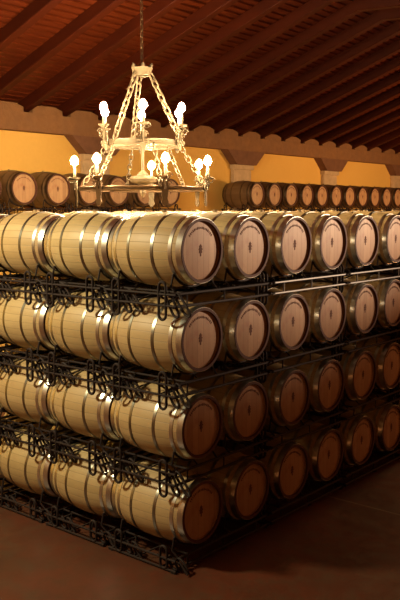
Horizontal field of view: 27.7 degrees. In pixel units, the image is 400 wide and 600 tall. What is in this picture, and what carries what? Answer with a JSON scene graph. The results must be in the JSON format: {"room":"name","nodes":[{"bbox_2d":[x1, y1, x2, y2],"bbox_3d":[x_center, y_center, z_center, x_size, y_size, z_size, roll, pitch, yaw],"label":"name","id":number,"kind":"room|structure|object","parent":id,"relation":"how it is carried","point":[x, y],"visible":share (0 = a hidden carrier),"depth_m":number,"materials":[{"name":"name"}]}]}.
{"room":"wine cellar","nodes":[
{"label":"wine cellar","id":0,"kind":"room"},
{"bbox_2d":[0,98,390,351],"bbox_3d":[-0.586,-1.819,20.124,0.300,5.790,35.000,5,8,40],"label":"wall","id":1,"kind":"structure","parent":0,"point":[27,152],"depth_m":20.08,"materials":[{"name":"paint"}]},
{"bbox_2d":[0,0,125,96],"bbox_3d":[2.349,-4.049,9.785,17.100,2.127,0.170,5,8,40],"label":"beam","id":2,"kind":"structure","parent":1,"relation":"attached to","point":[99,9],"depth_m":13.68,"materials":[{"name":"brown wood"}]},
{"bbox_2d":[65,135,119,155],"bbox_3d":[-2.228,-3.330,17.560,0.250,0.360,1.640,5,8,40],"label":"trim","id":3,"kind":"structure","parent":1,"relation":"attached to","point":[81,144],"depth_m":17.21,"materials":[{"name":"stone"}]},
{"bbox_2d":[79,154,112,211],"bbox_3d":[-2.263,-0.918,17.857,0.160,4.500,0.880,5,8,40],"label":"trim","id":4,"kind":"structure","parent":1,"relation":"attached to","point":[86,162],"depth_m":17.46,"materials":[{"name":"stone"}]},
{"bbox_2d":[0,109,399,164],"bbox_3d":[-0.364,-3.930,19.702,0.280,0.360,35.000,5,8,40],"label":"beam","id":5,"kind":"structure","parent":1,"relation":"attached to","point":[10,120],"depth_m":19.82,"materials":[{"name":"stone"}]},
{"bbox_2d":[0,101,399,154],"bbox_3d":[0.028,-4.247,20.183,0.220,0.165,34.430,5,8,40],"label":"trim","id":6,"kind":"structure","parent":1,"relation":"attached to","point":[5,105],"depth_m":19.09,"materials":[{"name":"stone"}]},
{"bbox_2d":[230,164,253,210],"bbox_3d":[1.122,-1.362,21.859,0.160,4.500,0.880,5,8,40],"label":"column","id":7,"kind":"structure","parent":1,"relation":"attached to","point":[238,172],"depth_m":21.54,"materials":[{"name":"stone"}]},
{"bbox_2d":[221,149,264,165],"bbox_3d":[1.156,-3.774,21.562,0.250,0.360,1.640,5,8,40],"label":"capital","id":8,"kind":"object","parent":1,"relation":"attached to","point":[237,157],"depth_m":21.33,"materials":[{"name":"stone"}]},
{"bbox_2d":[156,0,399,127],"bbox_3d":[5.534,-4.467,13.551,17.100,2.127,0.170,5,8,40],"label":"beam","id":9,"kind":"structure","parent":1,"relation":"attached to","point":[354,7],"depth_m":16.62,"materials":[{"name":"brown wood"}]},
{"bbox_2d":[183,7,399,130],"bbox_3d":[6.171,-4.551,14.304,17.100,2.127,0.170,5,8,40],"label":"beam","id":10,"kind":"structure","parent":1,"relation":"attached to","point":[379,16],"depth_m":17.58,"materials":[{"name":"brown wood"}]},
{"bbox_2d":[209,20,399,133],"bbox_3d":[6.808,-4.635,15.057,17.100,2.127,0.170,5,8,40],"label":"beam","id":11,"kind":"structure","parent":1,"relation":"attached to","point":[392,30],"depth_m":18.53,"materials":[{"name":"brown wood"}]},
{"bbox_2d":[233,39,399,135],"bbox_3d":[7.445,-4.718,15.811,17.100,2.127,0.170,5,8,40],"label":"beam","id":12,"kind":"structure","parent":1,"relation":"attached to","point":[393,48],"depth_m":19.50,"materials":[{"name":"brown wood"}]},
{"bbox_2d":[256,56,399,138],"bbox_3d":[8.082,-4.802,16.564,17.100,2.127,0.170,5,8,40],"label":"beam","id":13,"kind":"structure","parent":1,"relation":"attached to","point":[394,64],"depth_m":20.46,"materials":[{"name":"brown wood"}]},
{"bbox_2d":[320,171,338,210],"bbox_3d":[4.017,-1.743,25.283,0.160,4.500,0.880,5,8,40],"label":"column","id":14,"kind":"structure","parent":1,"relation":"attached to","point":[327,177],"depth_m":24.97,"materials":[{"name":"paint"}]},
{"bbox_2d":[314,158,347,171],"bbox_3d":[4.051,-4.155,24.986,0.250,0.360,1.640,5,8,40],"label":"capital","id":15,"kind":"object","parent":1,"relation":"attached to","point":[324,164],"depth_m":24.73,"materials":[{"name":"stone"}]},
{"bbox_2d":[276,71,399,140],"bbox_3d":[8.719,-4.886,17.317,17.100,2.127,0.170,5,8,40],"label":"beam","id":16,"kind":"structure","parent":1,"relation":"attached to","point":[393,79],"depth_m":21.42,"materials":[{"name":"brown wood"}]},
{"bbox_2d":[297,85,399,142],"bbox_3d":[9.356,-4.969,18.070,17.100,2.127,0.170,5,8,40],"label":"beam","id":17,"kind":"structure","parent":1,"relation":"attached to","point":[394,92],"depth_m":22.34,"materials":[{"name":"brown wood"}]},
{"bbox_2d":[315,97,399,144],"bbox_3d":[9.993,-5.053,18.823,17.100,2.127,0.170,5,8,40],"label":"beam","id":18,"kind":"structure","parent":1,"relation":"attached to","point":[394,104],"depth_m":23.29,"materials":[{"name":"brown wood"}]},
{"bbox_2d":[331,109,399,146],"bbox_3d":[10.630,-5.137,19.577,17.100,2.127,0.170,5,8,40],"label":"beam","id":19,"kind":"structure","parent":1,"relation":"attached to","point":[394,115],"depth_m":24.23,"materials":[{"name":"brown wood"}]},
{"bbox_2d":[347,119,399,148],"bbox_3d":[11.267,-5.221,20.330,17.100,2.127,0.170,5,8,40],"label":"beam","id":20,"kind":"structure","parent":1,"relation":"attached to","point":[394,125],"depth_m":25.16,"materials":[{"name":"brown wood"}]},
{"bbox_2d":[363,128,399,150],"bbox_3d":[11.903,-5.304,21.083,17.100,2.127,0.170,5,8,40],"label":"beam","id":21,"kind":"structure","parent":1,"relation":"attached to","point":[394,134],"depth_m":26.09,"materials":[{"name":"brown wood"}]},
{"bbox_2d":[0,412,399,599],"bbox_3d":[5.921,1.762,15.020,17.500,0.200,35.000,5,8,40],"label":"floor","id":22,"kind":"structure","parent":0,"point":[344,545],"depth_m":7.79,"materials":[{"name":"concrete"}]},
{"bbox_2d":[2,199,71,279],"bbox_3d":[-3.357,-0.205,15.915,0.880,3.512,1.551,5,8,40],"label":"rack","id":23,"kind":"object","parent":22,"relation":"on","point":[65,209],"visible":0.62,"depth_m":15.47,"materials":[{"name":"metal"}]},
{"bbox_2d":[0,169,36,206],"bbox_3d":[-3.619,-2.121,15.388,0.932,0.718,0.700,5,8,40],"label":"wine barrel","id":24,"kind":"object","parent":23,"relation":"on","point":[20,187],"visible":0.98,"depth_m":15.06,"materials":[{"name":"brown wood"}]},
{"bbox_2d":[28,171,69,206],"bbox_3d":[-3.095,-2.190,16.008,0.932,0.718,0.700,5,8,40],"label":"wine barrel","id":25,"kind":"object","parent":23,"relation":"on","point":[52,187],"visible":0.75,"depth_m":15.70,"materials":[{"name":"brown wood"}]},
{"bbox_2d":[0,478,76,523],"bbox_3d":[-1.488,2.137,9.400,1.008,0.307,1.506,5,8,40],"label":"rack","id":26,"kind":"object","parent":22,"relation":"on","point":[38,510],"visible":0.4,"depth_m":8.87,"materials":[{"name":"metal"}]},
{"bbox_2d":[0,428,76,496],"bbox_3d":[-1.781,1.807,9.104,0.932,0.718,0.700,5,8,40],"label":"wine barrel","id":27,"kind":"object","parent":26,"relation":"on","point":[28,473],"visible":0.49,"depth_m":8.81,"materials":[{"name":"brown wood"}]},
{"bbox_2d":[0,407,84,456],"bbox_3d":[-1.482,1.386,9.312,1.022,0.425,1.506,5,8,40],"label":"rack","id":28,"kind":"object","parent":27,"relation":"on","point":[3,428],"visible":0.55,"depth_m":8.77,"materials":[{"name":"metal"}]},
{"bbox_2d":[0,357,60,423],"bbox_3d":[-1.784,0.997,9.015,0.932,0.718,0.700,5,8,40],"label":"wine barrel","id":29,"kind":"object","parent":28,"relation":"on","point":[22,398],"visible":0.46,"depth_m":8.71,"materials":[{"name":"brown wood"}]},
{"bbox_2d":[0,335,96,381],"bbox_3d":[-1.482,0.576,9.222,1.022,0.425,1.506,5,8,40],"label":"rack","id":30,"kind":"object","parent":29,"relation":"on","point":[6,356],"visible":0.5,"depth_m":8.66,"materials":[{"name":"metal"}]},
{"bbox_2d":[0,285,66,350],"bbox_3d":[-1.791,0.186,8.926,0.932,0.718,0.700,5,8,40],"label":"wine barrel","id":31,"kind":"object","parent":30,"relation":"on","point":[22,324],"visible":0.51,"depth_m":8.61,"materials":[{"name":"brown wood"}]},
{"bbox_2d":[0,264,133,304],"bbox_3d":[-1.482,-0.234,9.132,1.022,0.425,1.506,5,8,40],"label":"rack","id":32,"kind":"object","parent":31,"relation":"on","point":[30,282],"visible":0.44,"depth_m":8.55,"materials":[{"name":"metal"}]},
{"bbox_2d":[0,210,63,275],"bbox_3d":[-1.786,-0.624,8.837,0.932,0.718,0.700,5,8,40],"label":"wine barrel","id":33,"kind":"object","parent":32,"relation":"on","point":[22,235],"visible":0.66,"depth_m":8.53,"materials":[{"name":"brown wood"}]},
{"bbox_2d":[55,352,112,369],"bbox_3d":[-1.295,0.931,9.602,0.932,0.718,0.700,5,8,40],"label":"wine barrel","id":34,"kind":"object","parent":28,"relation":"on","point":[79,359],"visible":0.03,"depth_m":9.34,"materials":[{"name":"brown wood"}]},
{"bbox_2d":[51,426,107,445],"bbox_3d":[-1.291,1.741,9.699,0.932,0.718,0.700,5,8,40],"label":"wine barrel","id":35,"kind":"object","parent":26,"relation":"on","point":[96,440],"visible":0.03,"depth_m":9.37,"materials":[{"name":"brown wood"}]},
{"bbox_2d":[48,200,130,212],"bbox_3d":[-2.308,-0.343,17.155,0.880,3.512,1.551,5,8,40],"label":"rack","id":36,"kind":"object","parent":22,"relation":"on","point":[126,206],"visible":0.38,"depth_m":16.71,"materials":[{"name":"metal"}]},
{"bbox_2d":[61,173,96,207],"bbox_3d":[-2.571,-2.259,16.628,0.932,0.718,0.700,5,8,40],"label":"wine barrel","id":37,"kind":"object","parent":36,"relation":"on","point":[84,198],"visible":0.39,"depth_m":16.30,"materials":[{"name":"brown wood"}]},
{"bbox_2d":[92,174,128,207],"bbox_3d":[-2.046,-2.328,17.248,0.932,0.718,0.700,5,8,40],"label":"wine barrel","id":38,"kind":"object","parent":36,"relation":"on","point":[113,198],"visible":0.41,"depth_m":16.93,"materials":[{"name":"brown wood"}]},
{"bbox_2d":[46,497,138,547],"bbox_3d":[-0.760,2.204,8.792,1.008,0.307,1.506,5,8,40],"label":"rack","id":39,"kind":"object","parent":22,"relation":"on","point":[58,518],"visible":0.56,"depth_m":8.32,"materials":[{"name":"metal"}]},
{"bbox_2d":[50,443,138,517],"bbox_3d":[-1.046,1.874,8.497,0.932,0.718,0.700,5,8,40],"label":"wine barrel","id":40,"kind":"object","parent":39,"relation":"on","point":[72,482],"visible":0.48,"depth_m":8.23,"materials":[{"name":"brown wood"}]},
{"bbox_2d":[44,422,145,475],"bbox_3d":[-0.755,1.453,8.704,1.022,0.425,1.506,5,8,40],"label":"rack","id":41,"kind":"object","parent":40,"relation":"on","point":[64,443],"visible":0.48,"depth_m":8.23,"materials":[{"name":"metal"}]},
{"bbox_2d":[47,368,125,439],"bbox_3d":[-1.055,1.065,8.403,0.932,0.718,0.700,5,8,40],"label":"wine barrel","id":42,"kind":"object","parent":41,"relation":"on","point":[73,407],"visible":0.52,"depth_m":8.12,"materials":[{"name":"brown wood"}]},
{"bbox_2d":[42,344,159,394],"bbox_3d":[-0.755,0.643,8.614,1.022,0.425,1.506,5,8,40],"label":"rack","id":43,"kind":"object","parent":42,"relation":"on","point":[55,364],"visible":0.55,"depth_m":8.16,"materials":[{"name":"metal"}]},
{"bbox_2d":[45,290,126,360],"bbox_3d":[-1.057,0.255,8.312,0.932,0.718,0.700,5,8,40],"label":"wine barrel","id":44,"kind":"object","parent":43,"relation":"on","point":[79,332],"visible":0.52,"depth_m":8.03,"materials":[{"name":"brown wood"}]},
{"bbox_2d":[41,266,200,312],"bbox_3d":[-0.755,-0.167,8.524,1.022,0.425,1.506,5,8,40],"label":"rack","id":45,"kind":"object","parent":44,"relation":"on","point":[100,288],"visible":0.57,"depth_m":8.08,"materials":[{"name":"metal"}]},
{"bbox_2d":[44,210,128,280],"bbox_3d":[-1.057,-0.557,8.233,0.932,0.718,0.700,5,8,40],"label":"wine barrel","id":46,"kind":"object","parent":45,"relation":"on","point":[76,244],"visible":0.66,"depth_m":7.96,"materials":[{"name":"brown wood"}]},
{"bbox_2d":[109,361,174,380],"bbox_3d":[-0.564,0.999,8.993,0.932,0.718,0.700,5,8,40],"label":"wine barrel","id":47,"kind":"object","parent":41,"relation":"on","point":[142,370],"visible":0.02,"depth_m":8.72,"materials":[{"name":"brown wood"}]},
{"bbox_2d":[105,440,169,462],"bbox_3d":[-0.555,1.809,9.086,0.932,0.718,0.700,5,8,40],"label":"wine barrel","id":48,"kind":"object","parent":39,"relation":"on","point":[109,443],"visible":0.02,"depth_m":8.80,"materials":[{"name":"brown wood"}]},
{"bbox_2d":[106,201,180,211],"bbox_3d":[-1.259,-0.480,18.396,0.880,3.512,1.551,5,8,40],"label":"rack","id":49,"kind":"object","parent":22,"relation":"on","point":[134,208],"visible":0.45,"depth_m":17.92,"materials":[{"name":"metal"}]},
{"bbox_2d":[120,175,155,207],"bbox_3d":[-1.522,-2.397,17.868,0.932,0.718,0.700,5,8,40],"label":"wine barrel","id":50,"kind":"object","parent":49,"relation":"on","point":[133,196],"visible":0.25,"depth_m":17.54,"materials":[{"name":"brown wood"}]},
{"bbox_2d":[146,176,179,207],"bbox_3d":[-0.998,-2.466,18.488,0.932,0.718,0.700,5,8,40],"label":"wine barrel","id":51,"kind":"object","parent":49,"relation":"on","point":[173,197],"visible":0.31,"depth_m":18.23,"materials":[{"name":"brown wood"}]},
{"bbox_2d":[108,508,269,575],"bbox_3d":[-0.033,2.272,8.185,1.008,0.307,1.506,5,8,40],"label":"rack","id":52,"kind":"object","parent":22,"relation":"on","point":[123,542],"visible":0.66,"depth_m":7.80,"materials":[{"name":"metal"}]},
{"bbox_2d":[111,460,222,543],"bbox_3d":[-0.325,1.942,7.885,0.932,0.718,0.700,5,8,40],"label":"wine barrel","id":53,"kind":"object","parent":52,"relation":"on","point":[194,519],"visible":0.84,"depth_m":7.62,"materials":[{"name":"brown wood"}]},
{"bbox_2d":[107,429,270,497],"bbox_3d":[-0.028,1.521,8.097,1.022,0.425,1.506,5,8,40],"label":"rack","id":54,"kind":"object","parent":53,"relation":"on","point":[121,462],"visible":0.66,"depth_m":7.72,"materials":[{"name":"metal"}]},
{"bbox_2d":[110,381,222,458],"bbox_3d":[-0.326,1.132,7.793,0.932,0.718,0.700,5,8,40],"label":"wine barrel","id":55,"kind":"object","parent":54,"relation":"on","point":[194,432],"visible":0.81,"depth_m":7.52,"materials":[{"name":"brown wood"}]},
{"bbox_2d":[106,352,271,410],"bbox_3d":[-0.028,0.711,8.007,1.022,0.425,1.506,5,8,40],"label":"rack","id":56,"kind":"object","parent":55,"relation":"on","point":[122,379],"visible":0.68,"depth_m":7.64,"materials":[{"name":"metal"}]},
{"bbox_2d":[109,296,222,372],"bbox_3d":[-0.331,0.321,7.719,0.932,0.718,0.700,5,8,40],"label":"wine barrel","id":57,"kind":"object","parent":56,"relation":"on","point":[194,343],"visible":0.82,"depth_m":7.45,"materials":[{"name":"brown wood"}]},
{"bbox_2d":[105,269,271,320],"bbox_3d":[-0.028,-0.099,7.917,1.022,0.425,1.506,5,8,40],"label":"rack","id":58,"kind":"object","parent":57,"relation":"on","point":[245,283],"visible":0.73,"depth_m":7.56,"materials":[{"name":"metal"}]},
{"bbox_2d":[108,210,222,286],"bbox_3d":[-0.331,-0.488,7.619,0.932,0.718,0.700,5,8,40],"label":"wine barrel","id":59,"kind":"object","parent":58,"relation":"on","point":[148,248],"visible":0.98,"depth_m":7.36,"materials":[{"name":"brown wood"}]},
{"bbox_2d":[191,210,269,280],"bbox_3d":[0.155,-0.554,8.211,0.932,0.718,0.700,5,8,40],"label":"wine barrel","id":60,"kind":"object","parent":58,"relation":"on","point":[245,239],"visible":0.55,"depth_m":7.89,"materials":[{"name":"brown wood"}]},
{"bbox_2d":[176,291,269,360],"bbox_3d":[0.166,0.257,8.294,0.932,0.718,0.700,5,8,40],"label":"wine barrel","id":61,"kind":"object","parent":56,"relation":"on","point":[245,323],"visible":0.56,"depth_m":7.97,"materials":[{"name":"brown wood"}]},
{"bbox_2d":[169,368,267,440],"bbox_3d":[0.157,1.066,8.388,0.932,0.718,0.700,5,8,40],"label":"wine barrel","id":62,"kind":"object","parent":54,"relation":"on","point":[244,404],"visible":0.59,"depth_m":8.09,"materials":[{"name":"brown wood"}]},
{"bbox_2d":[168,445,268,519],"bbox_3d":[0.174,1.877,8.473,0.932,0.718,0.700,5,8,40],"label":"wine barrel","id":63,"kind":"object","parent":52,"relation":"on","point":[243,485],"visible":0.57,"depth_m":8.16,"materials":[{"name":"brown wood"}]},
{"bbox_2d":[221,202,282,210],"bbox_3d":[1.376,-0.827,21.512,0.880,3.512,1.551,5,8,40],"label":"rack","id":64,"kind":"object","parent":22,"relation":"on","point":[225,206],"visible":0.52,"depth_m":20.97,"materials":[{"name":"metal"}]},
{"bbox_2d":[222,180,264,207],"bbox_3d":[1.122,-2.744,20.995,0.932,0.718,0.700,5,8,40],"label":"wine barrel","id":65,"kind":"object","parent":64,"relation":"on","point":[236,194],"visible":0.96,"depth_m":20.75,"materials":[{"name":"brown wood"}]},
{"bbox_2d":[255,181,281,207],"bbox_3d":[1.628,-2.811,21.594,0.932,0.718,0.700,5,8,40],"label":"wine barrel","id":66,"kind":"object","parent":64,"relation":"on","point":[273,193],"visible":0.52,"depth_m":21.28,"materials":[{"name":"brown wood"}]},
{"bbox_2d":[259,202,313,210],"bbox_3d":[2.388,-0.960,22.709,0.880,3.512,1.551,5,8,40],"label":"rack","id":67,"kind":"object","parent":22,"relation":"on","point":[288,209],"visible":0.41,"depth_m":22.38,"materials":[{"name":"metal"}]},
{"bbox_2d":[273,182,297,207],"bbox_3d":[2.135,-2.877,22.192,0.932,0.718,0.700,5,8,40],"label":"wine barrel","id":68,"kind":"object","parent":67,"relation":"on","point":[289,198],"visible":0.4,"depth_m":21.87,"materials":[{"name":"brown wood"}]},
{"bbox_2d":[290,182,313,207],"bbox_3d":[2.640,-2.944,22.790,0.932,0.718,0.700,5,8,40],"label":"wine barrel","id":69,"kind":"object","parent":67,"relation":"on","point":[305,192],"visible":0.5,"depth_m":22.47,"materials":[{"name":"brown wood"}]},
{"bbox_2d":[256,474,343,524],"bbox_3d":[0.909,2.137,9.397,0.880,0.307,1.506,5,8,40],"label":"rack","id":70,"kind":"object","parent":22,"relation":"on","point":[337,478],"visible":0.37,"depth_m":9.02,"materials":[{"name":"metal"}]},
{"bbox_2d":[219,431,308,498],"bbox_3d":[0.663,1.811,9.062,0.932,0.718,0.700,5,8,40],"label":"wine barrel","id":71,"kind":"object","parent":70,"relation":"on","point":[287,465],"visible":0.48,"depth_m":8.75,"materials":[{"name":"brown wood"}]},
{"bbox_2d":[219,404,345,457],"bbox_3d":[0.909,1.386,9.314,0.880,0.425,1.506,5,8,40],"label":"rack","id":72,"kind":"object","parent":71,"relation":"on","point":[331,416],"visible":0.34,"depth_m":8.98,"materials":[{"name":"metal"}]},
{"bbox_2d":[219,360,309,425],"bbox_3d":[0.662,1.002,8.967,0.932,0.718,0.700,5,8,40],"label":"wine barrel","id":73,"kind":"object","parent":72,"relation":"on","point":[288,390],"visible":0.49,"depth_m":8.64,"materials":[{"name":"brown wood"}]},
{"bbox_2d":[214,334,346,382],"bbox_3d":[0.909,0.576,9.224,0.880,0.425,1.506,5,8,40],"label":"rack","id":74,"kind":"object","parent":73,"relation":"on","point":[332,346],"visible":0.38,"depth_m":8.90,"materials":[{"name":"metal"}]},
{"bbox_2d":[220,286,309,350],"bbox_3d":[0.653,0.191,8.885,0.932,0.718,0.700,5,8,40],"label":"wine barrel","id":75,"kind":"object","parent":74,"relation":"on","point":[289,313],"visible":0.48,"depth_m":8.56,"materials":[{"name":"brown wood"}]},
{"bbox_2d":[210,261,348,304],"bbox_3d":[0.909,-0.234,9.134,0.880,0.425,1.506,5,8,40],"label":"rack","id":76,"kind":"object","parent":75,"relation":"on","point":[326,273],"visible":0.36,"depth_m":8.92,"materials":[{"name":"metal"}]},
{"bbox_2d":[239,210,311,275],"bbox_3d":[0.660,-0.619,8.792,0.932,0.718,0.700,5,8,40],"label":"wine barrel","id":77,"kind":"object","parent":76,"relation":"on","point":[290,238],"visible":0.53,"depth_m":8.47,"materials":[{"name":"brown wood"}]},
{"bbox_2d":[283,210,346,271],"bbox_3d":[1.149,-0.685,9.387,0.932,0.718,0.700,5,8,40],"label":"wine barrel","id":78,"kind":"object","parent":76,"relation":"on","point":[328,232],"visible":0.53,"depth_m":9.07,"materials":[{"name":"brown wood"}]},
{"bbox_2d":[264,281,345,341],"bbox_3d":[1.151,0.126,9.474,0.932,0.718,0.700,5,8,40],"label":"wine barrel","id":79,"kind":"object","parent":74,"relation":"on","point":[327,306],"visible":0.51,"depth_m":9.15,"materials":[{"name":"brown wood"}]},
{"bbox_2d":[263,349,344,411],"bbox_3d":[1.148,0.935,9.565,0.932,0.718,0.700,5,8,40],"label":"wine barrel","id":80,"kind":"object","parent":72,"relation":"on","point":[326,379],"visible":0.54,"depth_m":9.26,"materials":[{"name":"brown wood"}]},
{"bbox_2d":[264,418,343,480],"bbox_3d":[1.153,1.746,9.646,0.932,0.718,0.700,5,8,40],"label":"wine barrel","id":81,"kind":"object","parent":70,"relation":"on","point":[324,448],"visible":0.48,"depth_m":9.34,"materials":[{"name":"brown wood"}]},
{"bbox_2d":[291,203,342,211],"bbox_3d":[3.400,-1.093,23.905,0.880,3.512,1.551,5,8,40],"label":"rack","id":82,"kind":"object","parent":22,"relation":"on","point":[317,209],"visible":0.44,"depth_m":23.57,"materials":[{"name":"metal"}]},
{"bbox_2d":[306,183,327,207],"bbox_3d":[3.147,-3.010,23.389,0.932,0.718,0.700,5,8,40],"label":"wine barrel","id":83,"kind":"object","parent":82,"relation":"on","point":[320,192],"visible":0.41,"depth_m":23.07,"materials":[{"name":"brown wood"}]},
{"bbox_2d":[320,184,341,207],"bbox_3d":[3.653,-3.077,23.987,0.932,0.718,0.700,5,8,40],"label":"wine barrel","id":84,"kind":"object","parent":82,"relation":"on","point":[334,192],"visible":0.48,"depth_m":23.67,"materials":[{"name":"brown wood"}]},
{"bbox_2d":[320,204,367,210],"bbox_3d":[4.412,-1.226,25.102,0.880,3.512,1.551,5,8,40],"label":"rack","id":85,"kind":"object","parent":22,"relation":"on","point":[347,208],"visible":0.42,"depth_m":24.62,"materials":[{"name":"metal"}]},
{"bbox_2d":[335,184,354,207],"bbox_3d":[4.159,-3.143,24.586,0.932,0.718,0.700,5,8,40],"label":"wine barrel","id":86,"kind":"object","parent":85,"relation":"on","point":[348,193],"visible":0.47,"depth_m":24.26,"materials":[{"name":"brown wood"}]},
{"bbox_2d":[348,185,367,207],"bbox_3d":[4.665,-3.210,25.184,0.932,0.718,0.700,5,8,40],"label":"wine barrel","id":87,"kind":"object","parent":85,"relation":"on","point":[361,194],"visible":0.48,"depth_m":24.86,"materials":[{"name":"brown wood"}]},
{"bbox_2d":[331,445,399,486],"bbox_3d":[1.900,2.007,10.569,0.880,0.307,1.506,5,8,40],"label":"rack","id":88,"kind":"object","parent":22,"relation":"on","point":[396,449],"visible":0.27,"depth_m":10.22,"materials":[{"name":"metal"}]},
{"bbox_2d":[303,408,374,464],"bbox_3d":[1.649,1.681,10.230,0.932,0.718,0.700,5,8,40],"label":"wine barrel","id":89,"kind":"object","parent":88,"relation":"on","point":[357,433],"visible":0.35,"depth_m":9.91,"materials":[{"name":"brown wood"}]},
{"bbox_2d":[306,383,399,428],"bbox_3d":[1.900,1.255,10.485,0.880,0.425,1.506,5,8,40],"label":"rack","id":90,"kind":"object","parent":89,"relation":"on","point":[391,393],"visible":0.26,"depth_m":10.15,"materials":[{"name":"metal"}]},
{"bbox_2d":[300,342,376,399],"bbox_3d":[1.649,0.871,10.141,0.932,0.718,0.700,5,8,40],"label":"wine barrel","id":91,"kind":"object","parent":90,"relation":"on","point":[359,367],"visible":0.45,"depth_m":9.82,"materials":[{"name":"brown wood"}]},
{"bbox_2d":[298,320,399,361],"bbox_3d":[1.900,0.445,10.395,0.880,0.425,1.506,5,8,40],"label":"rack","id":92,"kind":"object","parent":91,"relation":"on","point":[350,341],"visible":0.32,"depth_m":10.07,"materials":[{"name":"metal"}]},
{"bbox_2d":[301,277,378,334],"bbox_3d":[1.655,0.062,10.050,0.932,0.718,0.700,5,8,40],"label":"wine barrel","id":93,"kind":"object","parent":92,"relation":"on","point":[361,299],"visible":0.5,"depth_m":9.72,"materials":[{"name":"brown wood"}]},
{"bbox_2d":[293,255,399,292],"bbox_3d":[1.900,-0.365,10.305,0.880,0.425,1.506,5,8,40],"label":"rack","id":94,"kind":"object","parent":93,"relation":"on","point":[388,267],"visible":0.39,"depth_m":10.02,"materials":[{"name":"metal"}]},
{"bbox_2d":[317,210,378,268],"bbox_3d":[1.643,-0.750,9.971,0.932,0.718,0.700,5,8,40],"label":"wine barrel","id":95,"kind":"object","parent":94,"relation":"on","point":[362,231],"visible":0.46,"depth_m":9.65,"materials":[{"name":"brown wood"}]},
{"bbox_2d":[350,210,399,264],"bbox_3d":[2.146,-0.814,10.552,0.932,0.718,0.700,5,8,40],"label":"wine barrel","id":96,"kind":"object","parent":94,"relation":"on","point":[388,224],"visible":0.38,"depth_m":10.19,"materials":[{"name":"brown wood"}]},
{"bbox_2d":[338,273,399,326],"bbox_3d":[2.140,-0.005,10.652,0.932,0.718,0.700,5,8,40],"label":"wine barrel","id":97,"kind":"object","parent":92,"relation":"on","point":[388,290],"visible":0.46,"depth_m":10.31,"materials":[{"name":"brown wood"}]},
{"bbox_2d":[336,334,399,388],"bbox_3d":[2.140,0.805,10.738,0.932,0.718,0.700,5,8,40],"label":"wine barrel","id":98,"kind":"object","parent":90,"relation":"on","point":[386,355],"visible":0.44,"depth_m":10.42,"materials":[{"name":"brown wood"}]},
{"bbox_2d":[340,397,399,450],"bbox_3d":[2.151,1.617,10.811,0.932,0.718,0.700,5,8,40],"label":"wine barrel","id":99,"kind":"object","parent":88,"relation":"on","point":[386,419],"visible":0.43,"depth_m":10.49,"materials":[{"name":"brown wood"}]},
{"bbox_2d":[345,204,391,210],"bbox_3d":[5.424,-1.358,26.299,0.880,3.512,1.551,5,8,40],"label":"rack","id":100,"kind":"object","parent":22,"relation":"on","point":[372,209],"visible":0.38,"depth_m":25.95,"materials":[{"name":"metal"}]},
{"bbox_2d":[361,186,379,207],"bbox_3d":[5.171,-3.276,25.782,0.932,0.718,0.700,5,8,40],"label":"wine barrel","id":101,"kind":"object","parent":100,"relation":"on","point":[373,193],"visible":0.39,"depth_m":25.46,"materials":[{"name":"brown wood"}]},
{"bbox_2d":[374,186,391,207],"bbox_3d":[5.677,-3.343,26.381,0.932,0.718,0.700,5,8,40],"label":"wine barrel","id":102,"kind":"object","parent":100,"relation":"on","point":[385,193],"visible":0.45,"depth_m":26.06,"materials":[{"name":"brown wood"}]},
{"bbox_2d":[370,205,399,210],"bbox_3d":[6.436,-1.491,27.496,0.880,3.512,1.551,5,8,40],"label":"rack","id":103,"kind":"object","parent":22,"relation":"on","point":[390,205],"visible":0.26,"depth_m":26.72,"materials":[{"name":"metal"}]},
{"bbox_2d":[384,187,399,207],"bbox_3d":[6.183,-3.409,26.979,0.932,0.718,0.700,5,8,40],"label":"wine barrel","id":104,"kind":"object","parent":103,"relation":"on","point":[395,192],"visible":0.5,"depth_m":26.63,"materials":[{"name":"brown wood"}]},
{"bbox_2d":[0,0,399,146],"bbox_3d":[6.074,-4.738,14.168,17.700,2.088,35.000,5,8,40],"label":"ceiling","id":105,"kind":"structure","parent":0,"point":[66,11],"depth_m":15.76,"materials":[{"name":"brown wood"}]},
{"bbox_2d":[0,0,62,51],"bbox_3d":[1.712,-3.965,9.032,17.100,2.127,0.170,5,8,40],"label":"beam","id":106,"kind":"structure","parent":105,"relation":"attached to","point":[37,9],"depth_m":12.68,"materials":[{"name":"brown wood"}]},
{"bbox_2d":[17,0,184,111],"bbox_3d":[2.986,-4.133,10.538,17.100,2.127,0.170,5,8,40],"label":"beam","id":107,"kind":"structure","parent":105,"relation":"attached to","point":[155,11],"depth_m":14.47,"materials":[{"name":"brown wood"}]},
{"bbox_2d":[67,0,214,206],"bbox_3d":[-0.789,-3.182,11.127,1.858,3.766,2.069,6,9,42],"label":"chandelier","id":108,"kind":"object","parent":105,"relation":"hanging from","point":[143,143],"visible":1,"depth_m":11.02,"materials":[{"name":"metal"}]},
{"bbox_2d":[57,0,238,116],"bbox_3d":[3.623,-4.216,11.291,17.100,2.127,0.170,5,8,40],"label":"beam","id":109,"kind":"structure","parent":105,"relation":"attached to","point":[213,8],"depth_m":15.02,"materials":[{"name":"brown wood"}]},
{"bbox_2d":[92,0,288,120],"bbox_3d":[4.260,-4.300,12.044,17.100,2.127,0.170,5,8,40],"label":"beam","id":110,"kind":"structure","parent":105,"relation":"attached to","point":[263,8],"depth_m":15.49,"materials":[{"name":"brown wood"}]},
{"bbox_2d":[125,0,344,123],"bbox_3d":[4.897,-4.384,12.798,17.100,2.127,0.170,5,8,40],"label":"beam","id":111,"kind":"structure","parent":105,"relation":"attached to","point":[311,7],"depth_m":16.14,"materials":[{"name":"brown wood"}]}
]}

